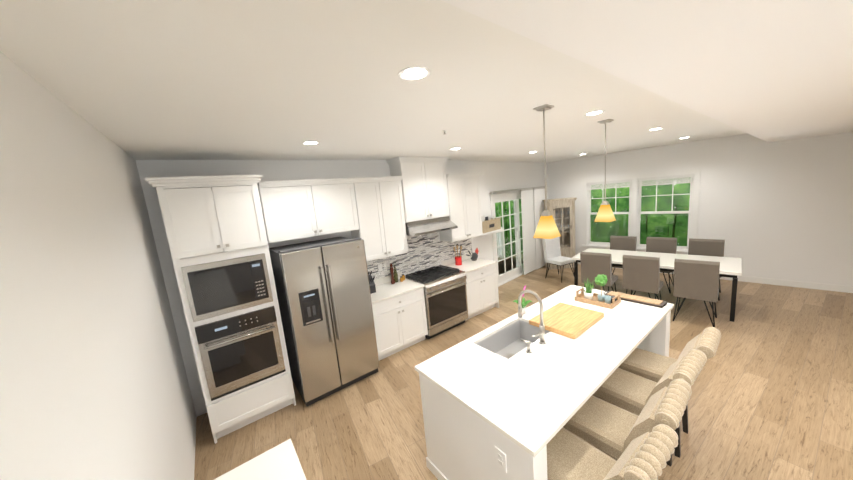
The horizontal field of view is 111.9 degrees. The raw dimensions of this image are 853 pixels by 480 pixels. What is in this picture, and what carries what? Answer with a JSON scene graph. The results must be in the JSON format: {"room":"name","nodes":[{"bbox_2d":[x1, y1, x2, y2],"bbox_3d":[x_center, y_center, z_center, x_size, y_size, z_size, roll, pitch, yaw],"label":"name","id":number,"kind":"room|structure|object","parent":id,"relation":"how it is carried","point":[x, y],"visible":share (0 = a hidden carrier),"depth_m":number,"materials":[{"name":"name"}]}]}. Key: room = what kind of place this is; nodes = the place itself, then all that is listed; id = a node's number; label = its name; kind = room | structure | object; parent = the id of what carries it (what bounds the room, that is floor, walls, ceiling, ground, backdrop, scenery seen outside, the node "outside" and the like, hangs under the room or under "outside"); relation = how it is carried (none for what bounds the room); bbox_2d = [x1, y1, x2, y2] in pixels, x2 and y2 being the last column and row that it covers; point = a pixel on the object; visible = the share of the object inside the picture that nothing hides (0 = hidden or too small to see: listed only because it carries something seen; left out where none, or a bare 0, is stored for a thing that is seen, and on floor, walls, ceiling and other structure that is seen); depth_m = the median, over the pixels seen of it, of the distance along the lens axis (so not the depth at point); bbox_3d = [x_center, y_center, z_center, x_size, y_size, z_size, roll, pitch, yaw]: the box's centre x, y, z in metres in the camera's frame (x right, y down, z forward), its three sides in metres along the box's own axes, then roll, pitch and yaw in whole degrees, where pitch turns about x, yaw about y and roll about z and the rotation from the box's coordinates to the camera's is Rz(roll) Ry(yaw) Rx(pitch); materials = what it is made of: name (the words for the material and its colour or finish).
{"room":"dining room and kitchen","nodes":[
{"label":"dining room and kitchen","id":0,"kind":"room"},
{"bbox_2d":[0,51,196,479],"bbox_3d":[-0.733,0.851,0.334,0.150,2.840,7.370,-12,11,-36],"label":"wall","id":1,"kind":"structure","parent":0,"point":[94,384],"depth_m":1.15,"materials":[{"name":"white paint"}]},
{"bbox_2d":[136,160,473,416],"bbox_3d":[-1.053,0.231,4.507,4.800,2.840,0.300,-12,11,-36],"label":"wall","id":2,"kind":"structure","parent":0,"point":[269,170],"depth_m":3.25,"materials":[{"name":"white paint"}]},
{"bbox_2d":[258,181,361,242],"bbox_3d":[-1.493,-0.385,3.715,1.119,0.653,0.326,-12,11,-36],"label":"upper cabinet","id":3,"kind":"object","parent":2,"relation":"attached to","point":[293,210],"depth_m":3.54,"materials":[{"name":"white wood"}]},
{"bbox_2d":[351,177,407,260],"bbox_3d":[-0.755,-0.307,4.290,0.820,1.113,0.326,-12,11,-36],"label":"upper cabinet","id":4,"kind":"object","parent":2,"relation":"attached to","point":[375,214],"depth_m":4.17,"materials":[{"name":"white wood"}]},
{"bbox_2d":[386,161,449,222],"bbox_3d":[-0.098,-0.810,4.753,0.889,0.933,0.326,-12,11,-36],"label":"upper cabinet","id":5,"kind":"object","parent":2,"relation":"attached to","point":[425,187],"depth_m":4.59,"materials":[{"name":"white wood"}]},
{"bbox_2d":[405,216,457,235],"bbox_3d":[0.015,-0.242,4.760,0.880,0.201,0.505,-12,11,-36],"label":"range hood","id":6,"kind":"object","parent":5,"relation":"attached to","point":[421,227],"visible":0.92,"depth_m":4.60,"materials":[{"name":"silver metal"}]},
{"bbox_2d":[367,232,471,279],"bbox_3d":[-0.138,0.102,4.999,2.610,0.920,0.010,-12,11,-36],"label":"backsplash","id":7,"kind":"structure","parent":2,"relation":"attached to","point":[429,250],"depth_m":5.03,"materials":[{"name":"grey tile"}]},
{"bbox_2d":[374,254,467,285],"bbox_3d":[-0.098,0.521,5.060,2.614,0.099,0.020,-12,11,-36],"label":"backsplash","id":8,"kind":"structure","parent":2,"relation":"attached to","point":[378,282],"depth_m":4.77,"materials":[{"name":"grey tile"}]},
{"bbox_2d":[438,173,481,240],"bbox_3d":[0.614,-0.592,5.321,0.795,1.113,0.326,-12,11,-36],"label":"upper cabinet","id":9,"kind":"object","parent":2,"relation":"attached to","point":[465,200],"depth_m":5.19,"materials":[{"name":"white wood"}]},
{"bbox_2d":[0,0,746,162],"bbox_3d":[2.636,-1.452,3.574,10.200,0.100,8.800,-12,11,-36],"label":"ceiling","id":10,"kind":"structure","parent":0,"point":[209,79],"depth_m":1.46,"materials":[{"name":"white paint"}]},
{"bbox_2d":[301,141,319,144],"bbox_3d":[-1.118,-0.936,2.788,0.170,0.004,0.170,-12,11,-36],"label":"recessed light","id":11,"kind":"object","parent":10,"relation":"in","point":[310,143],"visible":0.92,"depth_m":2.78,"materials":[{"name":"white"}]},
{"bbox_2d":[398,66,431,80],"bbox_3d":[-0.057,-0.821,1.426,0.170,0.004,0.170,-12,11,-36],"label":"recessed light","id":12,"kind":"object","parent":10,"relation":"in","point":[415,73],"visible":1,"depth_m":1.42,"materials":[{"name":"white"}]},
{"bbox_2d":[533,104,560,238],"bbox_3d":[0.960,-0.532,2.329,0.160,1.030,0.160,-12,11,-36],"label":"pendant light","id":13,"kind":"object","parent":10,"relation":"hanging from","point":[546,228],"visible":1,"depth_m":2.34,"materials":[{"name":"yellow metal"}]},
{"bbox_2d":[584,110,604,115],"bbox_3d":[1.519,-1.148,2.613,0.170,0.004,0.170,-12,11,-36],"label":"recessed light","id":14,"kind":"object","parent":10,"relation":"in","point":[594,113],"visible":0.96,"depth_m":2.61,"materials":[{"name":"white"}]},
{"bbox_2d":[594,119,615,221],"bbox_3d":[1.907,-0.724,3.075,0.160,1.050,0.160,-12,11,-36],"label":"pendant light","id":15,"kind":"object","parent":10,"relation":"hanging from","point":[605,213],"visible":1,"depth_m":3.09,"materials":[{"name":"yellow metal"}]},
{"bbox_2d":[468,161,548,260],"bbox_3d":[2.210,-0.484,7.203,3.810,2.840,0.160,-13,12,-42],"label":"wall","id":16,"kind":"structure","parent":0,"point":[496,176],"depth_m":6.46,"materials":[{"name":"white paint"}]},
{"bbox_2d":[482,228,502,235],"bbox_3d":[1.287,-0.169,6.075,0.780,0.040,0.259,-13,12,-42],"label":"wall shelf","id":17,"kind":"object","parent":16,"relation":"attached to","point":[501,229],"visible":0.36,"depth_m":5.97,"materials":[{"name":"white wood"}]},
{"bbox_2d":[482,215,500,232],"bbox_3d":[1.276,-0.353,6.040,0.668,0.334,0.219,-13,12,-42],"label":"basket","id":18,"kind":"object","parent":17,"relation":"on","point":[490,224],"visible":0.79,"depth_m":5.98,"materials":[{"name":"beige"}]},
{"bbox_2d":[490,190,523,286],"bbox_3d":[2.319,-0.162,7.308,2.450,2.155,0.170,-13,12,-42],"label":"french door","id":19,"kind":"structure","parent":16,"relation":"in","point":[518,270],"depth_m":6.97,"materials":[{"name":"white"}]},
{"bbox_2d":[490,186,544,192],"bbox_3d":[2.280,-1.239,7.016,2.480,0.030,0.129,-13,12,-42],"label":"track rail","id":20,"kind":"object","parent":16,"relation":"attached to","point":[516,189],"visible":0.96,"depth_m":6.75,"materials":[{"name":"silver metal"}]},
{"bbox_2d":[520,187,544,274],"bbox_3d":[2.856,-0.271,7.589,1.250,2.147,0.054,-13,12,-42],"label":"panels","id":21,"kind":"object","parent":20,"relation":"hanging from","point":[532,206],"visible":0.83,"depth_m":7.48,"materials":[{"name":"white"}]},
{"bbox_2d":[194,254,852,479],"bbox_3d":[2.898,1.442,4.024,10.200,0.100,8.800,-12,11,-36],"label":"floor","id":22,"kind":"structure","parent":0,"point":[771,397],"depth_m":2.97,"materials":[{"name":"brown wood"}]},
{"bbox_2d":[145,175,295,442],"bbox_3d":[-2.087,0.666,3.113,0.865,2.595,0.694,-12,11,-36],"label":"tall cabinet","id":23,"kind":"object","parent":22,"relation":"on","point":[207,219],"visible":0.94,"depth_m":2.79,"materials":[{"name":"white wood"}]},
{"bbox_2d":[181,253,272,321],"bbox_3d":[-2.057,0.436,3.009,0.671,0.521,0.476,-12,11,-36],"label":"microwave","id":24,"kind":"object","parent":23,"relation":"in","point":[217,288],"visible":1,"depth_m":2.80,"materials":[{"name":"grey metal"}]},
{"bbox_2d":[195,306,285,400],"bbox_3d":[-2.010,1.121,3.137,0.671,0.766,0.624,-12,11,-36],"label":"wall oven","id":25,"kind":"object","parent":23,"relation":"in","point":[239,352],"visible":1,"depth_m":2.91,"materials":[{"name":"grey metal"}]},
{"bbox_2d":[214,438,305,479],"bbox_3d":[0.102,1.734,0.134,0.633,1.015,3.622,-12,11,-36],"label":"countertop","id":26,"kind":"structure","parent":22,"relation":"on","point":[281,461],"depth_m":1.51,"materials":[{"name":"white stone"}]},
{"bbox_2d":[269,237,379,405],"bbox_3d":[-1.267,0.909,3.644,0.934,1.785,0.846,-12,11,-36],"label":"refrigerator","id":27,"kind":"object","parent":22,"relation":"on","point":[324,298],"visible":1,"depth_m":3.32,"materials":[{"name":"grey metal"}]},
{"bbox_2d":[372,286,427,360],"bbox_3d":[-0.544,1.194,4.403,0.906,0.885,0.606,-12,11,-36],"label":"base cabinet","id":28,"kind":"object","parent":22,"relation":"on","point":[399,315],"depth_m":4.15,"materials":[{"name":"white wood"}]},
{"bbox_2d":[371,278,422,305],"bbox_3d":[-0.577,0.745,4.323,0.910,0.030,0.631,-12,11,-36],"label":"countertop","id":29,"kind":"structure","parent":28,"relation":"on","point":[388,290],"depth_m":4.24,"materials":[{"name":"white stone"}]},
{"bbox_2d":[368,271,375,293],"bbox_3d":[-0.834,0.608,4.200,0.110,0.322,0.222,-12,11,-36],"label":"knife block","id":30,"kind":"object","parent":29,"relation":"on","point":[372,285],"visible":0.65,"depth_m":4.17,"materials":[{"name":"grey"}]},
{"bbox_2d":[390,263,394,283],"bbox_3d":[-0.543,0.525,4.533,0.068,0.330,0.068,-12,11,-36],"label":"pepper mill","id":31,"kind":"object","parent":29,"relation":"on","point":[392,275],"visible":1,"depth_m":4.52,"materials":[{"name":"brown wood"}]},
{"bbox_2d":[394,263,397,282],"bbox_3d":[-0.495,0.522,4.595,0.064,0.310,0.064,-12,11,-36],"label":"oil bottle","id":32,"kind":"object","parent":29,"relation":"on","point":[395,276],"visible":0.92,"depth_m":4.58,"materials":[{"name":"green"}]},
{"bbox_2d":[400,274,404,281],"bbox_3d":[-0.389,0.611,4.652,0.052,0.097,0.115,-1,10,24],"label":"spice jars","id":33,"kind":"object","parent":29,"relation":"on","point":[402,278],"visible":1,"depth_m":4.62,"materials":[{"name":"orange glass"}]},
{"bbox_2d":[405,265,467,338],"bbox_3d":[0.183,1.015,4.883,0.858,0.962,0.699,-12,11,-36],"label":"range","id":34,"kind":"object","parent":22,"relation":"on","point":[445,298],"visible":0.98,"depth_m":4.65,"materials":[{"name":"silver metal"}]},
{"bbox_2d":[462,262,498,320],"bbox_3d":[0.834,0.908,5.440,0.850,0.885,0.606,-12,11,-36],"label":"base cabinet","id":35,"kind":"object","parent":22,"relation":"on","point":[482,285],"depth_m":5.20,"materials":[{"name":"white wood"}]},
{"bbox_2d":[448,258,494,273],"bbox_3d":[0.794,0.460,5.356,0.838,0.030,0.631,-12,11,-36],"label":"countertop","id":36,"kind":"structure","parent":35,"relation":"on","point":[467,265],"depth_m":5.27,"materials":[{"name":"white stone"}]},
{"bbox_2d":[453,244,461,265],"bbox_3d":[0.599,0.264,5.340,0.248,0.393,0.128,-12,11,-36],"label":"utensil crock","id":37,"kind":"object","parent":36,"relation":"on","point":[458,260],"visible":1,"depth_m":5.30,"materials":[{"name":"red ceramic"}]},
{"bbox_2d":[466,248,478,260],"bbox_3d":[0.889,0.281,5.565,0.379,0.239,0.105,-12,11,-36],"label":"rooster","id":38,"kind":"object","parent":36,"relation":"on","point":[473,256],"visible":1,"depth_m":5.54,"materials":[{"name":"grey ceramic"}]},
{"bbox_2d":[497,227,522,272],"bbox_3d":[1.707,0.429,7.901,3.300,1.120,1.430,-13,12,-42],"label":"deck railing","id":39,"kind":"object","parent":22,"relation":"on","point":[500,239],"depth_m":9.35,"materials":[{"name":"white"}]},
{"bbox_2d":[415,313,670,479],"bbox_3d":[1.266,1.296,2.697,2.520,0.886,1.027,-12,11,-36],"label":"kitchen island","id":40,"kind":"object","parent":22,"relation":"on","point":[460,445],"depth_m":2.06,"materials":[{"name":"white wood"}]},
{"bbox_2d":[495,446,506,472],"bbox_3d":[0.434,1.282,1.684,0.008,0.120,0.075,-12,11,-36],"label":"outlet","id":41,"kind":"object","parent":40,"relation":"attached to","point":[500,457],"visible":1,"depth_m":1.68,"materials":[{"name":"white plastic"}]},
{"bbox_2d":[415,285,673,456],"bbox_3d":[1.225,0.845,2.626,2.536,0.030,1.050,-12,11,-36],"label":"island countertop","id":42,"kind":"structure","parent":40,"relation":"on","point":[528,397],"depth_m":2.13,"materials":[{"name":"white stone"}]},
{"bbox_2d":[513,286,531,314],"bbox_3d":[1.018,0.631,3.042,0.152,0.300,0.153,-9,10,-26],"label":"orchid","id":43,"kind":"object","parent":42,"relation":"on","point":[524,303],"visible":0.65,"depth_m":3.03,"materials":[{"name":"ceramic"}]},
{"bbox_2d":[521,339,531,352],"bbox_3d":[0.813,0.863,2.353,0.044,0.090,0.092,-12,11,-36],"label":"soap dispenser","id":44,"kind":"object","parent":42,"relation":"on","point":[528,350],"visible":0.98,"depth_m":2.33,"materials":[{"name":"silver metal"}]},
{"bbox_2d":[518,290,545,344],"bbox_3d":[0.861,0.659,2.469,0.181,0.448,0.260,-12,11,-36],"label":"faucet","id":45,"kind":"object","parent":42,"relation":"on","point":[541,333],"visible":1,"depth_m":2.43,"materials":[{"name":"silver metal"}]},
{"bbox_2d":[529,302,603,338],"bbox_3d":[1.364,0.765,2.808,0.600,0.045,0.440,-12,11,-36],"label":"cutting board","id":46,"kind":"object","parent":42,"relation":"on","point":[569,321],"visible":1,"depth_m":2.75,"materials":[{"name":"yellow wood"}]},
{"bbox_2d":[575,274,620,308],"bbox_3d":[1.878,0.526,3.172,0.240,0.313,0.380,-12,11,-36],"label":"tray","id":47,"kind":"object","parent":42,"relation":"on","point":[589,296],"visible":1,"depth_m":3.14,"materials":[{"name":"brown wood"}]},
{"bbox_2d":[604,291,667,307],"bbox_3d":[2.262,0.637,3.148,0.160,0.033,0.571,-12,11,-36],"label":"serving board","id":48,"kind":"object","parent":42,"relation":"on","point":[644,300],"visible":0.98,"depth_m":3.08,"materials":[{"name":"brown wood"}]},
{"bbox_2d":[542,237,574,282],"bbox_3d":[3.137,0.434,6.828,0.470,0.988,0.523,-9,10,-24],"label":"dining chair","id":49,"kind":"object","parent":22,"relation":"on","point":[552,251],"visible":0.9,"depth_m":6.88,"materials":[{"name":"fabric"}]},
{"bbox_2d":[542,197,576,269],"bbox_3d":[3.554,-0.172,7.680,0.730,1.840,0.380,-5,9,3],"label":"hutch","id":50,"kind":"object","parent":22,"relation":"on","point":[562,211],"visible":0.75,"depth_m":7.54,"materials":[{"name":"brown wood"}]},
{"bbox_2d":[580,251,617,291],"bbox_3d":[3.166,0.672,5.280,0.523,0.988,0.470,-13,12,-42],"label":"dining chair","id":51,"kind":"object","parent":22,"relation":"on","point":[593,265],"visible":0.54,"depth_m":5.09,"materials":[{"name":"grey fabric"}]},
{"bbox_2d":[547,424,677,479],"bbox_3d":[0.931,1.430,1.620,0.410,1.014,0.638,-11,11,-34],"label":"bar stool","id":52,"kind":"object","parent":22,"relation":"on","point":[572,456],"visible":0.98,"depth_m":1.55,"materials":[{"name":"beige fabric"}]},
{"bbox_2d":[610,236,636,274],"bbox_3d":[4.159,0.440,6.191,0.523,0.988,0.470,-13,12,-42],"label":"dining chair","id":53,"kind":"object","parent":22,"relation":"on","point":[627,243],"visible":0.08,"depth_m":6.23,"materials":[{"name":"grey fabric"}]},
{"bbox_2d":[563,379,691,460],"bbox_3d":[1.274,1.354,1.909,0.410,1.014,0.638,-12,11,-38],"label":"bar stool","id":54,"kind":"object","parent":22,"relation":"on","point":[610,429],"visible":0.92,"depth_m":1.79,"materials":[{"name":"beige fabric"}]},
{"bbox_2d":[623,255,663,299],"bbox_3d":[3.609,0.706,4.806,0.523,0.988,0.470,-13,12,-42],"label":"dining chair","id":55,"kind":"object","parent":22,"relation":"on","point":[641,273],"visible":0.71,"depth_m":4.61,"materials":[{"name":"grey fabric"}]},
{"bbox_2d":[593,349,706,477],"bbox_3d":[1.638,1.275,2.202,0.410,1.014,0.638,-12,11,-35],"label":"bar stool","id":56,"kind":"object","parent":22,"relation":"on","point":[627,390],"visible":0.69,"depth_m":2.11,"materials":[{"name":"beige fabric"}]},
{"bbox_2d":[572,248,741,321],"bbox_3d":[4.081,0.697,5.314,1.000,0.760,2.300,-13,12,-42],"label":"dining table","id":57,"kind":"object","parent":22,"relation":"on","point":[730,267],"visible":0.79,"depth_m":4.92,"materials":[{"name":"white stone"}]},
{"bbox_2d":[646,237,676,293],"bbox_3d":[4.602,0.474,5.716,0.523,0.988,0.470,-13,12,-42],"label":"dining chair","id":58,"kind":"object","parent":22,"relation":"on","point":[661,245],"visible":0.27,"depth_m":5.75,"materials":[{"name":"grey fabric"}]},
{"bbox_2d":[618,327,721,457],"bbox_3d":[2.009,1.202,2.456,0.410,1.014,0.638,-12,11,-39],"label":"bar stool","id":59,"kind":"object","parent":22,"relation":"on","point":[652,366],"visible":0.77,"depth_m":2.38,"materials":[{"name":"beige fabric"}]},
{"bbox_2d":[673,259,719,326],"bbox_3d":[4.052,0.739,4.331,0.523,0.988,0.470,-13,12,-42],"label":"dining chair","id":60,"kind":"object","parent":22,"relation":"on","point":[696,279],"visible":0.98,"depth_m":4.14,"materials":[{"name":"grey fabric"}]},
{"bbox_2d":[688,238,724,300],"bbox_3d":[5.045,0.507,5.242,0.523,0.988,0.470,-13,12,-42],"label":"dining chair","id":61,"kind":"object","parent":22,"relation":"on","point":[708,247],"visible":0.27,"depth_m":5.28,"materials":[{"name":"grey fabric"}]},
{"bbox_2d":[441,0,852,141],"bbox_3d":[4.171,-1.111,1.502,9.950,0.210,3.510,-12,11,-36],"label":"ceiling","id":62,"kind":"structure","parent":0,"point":[772,70],"depth_m":0.94,"materials":[{"name":"white paint"}]},
{"bbox_2d":[548,132,852,286],"bbox_3d":[6.125,-0.597,5.646,0.160,2.840,7.760,-13,12,-42],"label":"wall","id":63,"kind":"structure","parent":0,"point":[782,210],"depth_m":5.35,"materials":[{"name":"white paint"}]},
{"bbox_2d":[582,169,700,254],"bbox_3d":[4.955,-0.615,6.867,0.185,1.840,2.270,-13,12,-42],"label":"window unit","id":64,"kind":"structure","parent":63,"relation":"in","point":[635,183],"depth_m":6.74,"materials":[{"name":"white wood"}]},
{"bbox_2d":[575,260,852,292],"bbox_3d":[6.204,0.763,5.773,0.015,0.110,7.499,-13,12,-42],"label":"baseboard","id":65,"kind":"structure","parent":63,"relation":"attached to","point":[829,287],"depth_m":5.24,"materials":[{"name":"white"}]},
{"label":"outside","id":66,"kind":"structure","parent":0,"visible":0},
{"bbox_2d":[495,177,690,257],"bbox_3d":[4.314,-1.663,4.865,10.150,8.500,18.000,-13,12,-42],"label":"trees","id":67,"kind":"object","parent":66,"point":[675,220],"depth_m":9.60,"materials":[{"name":"green plant"}]}
]}

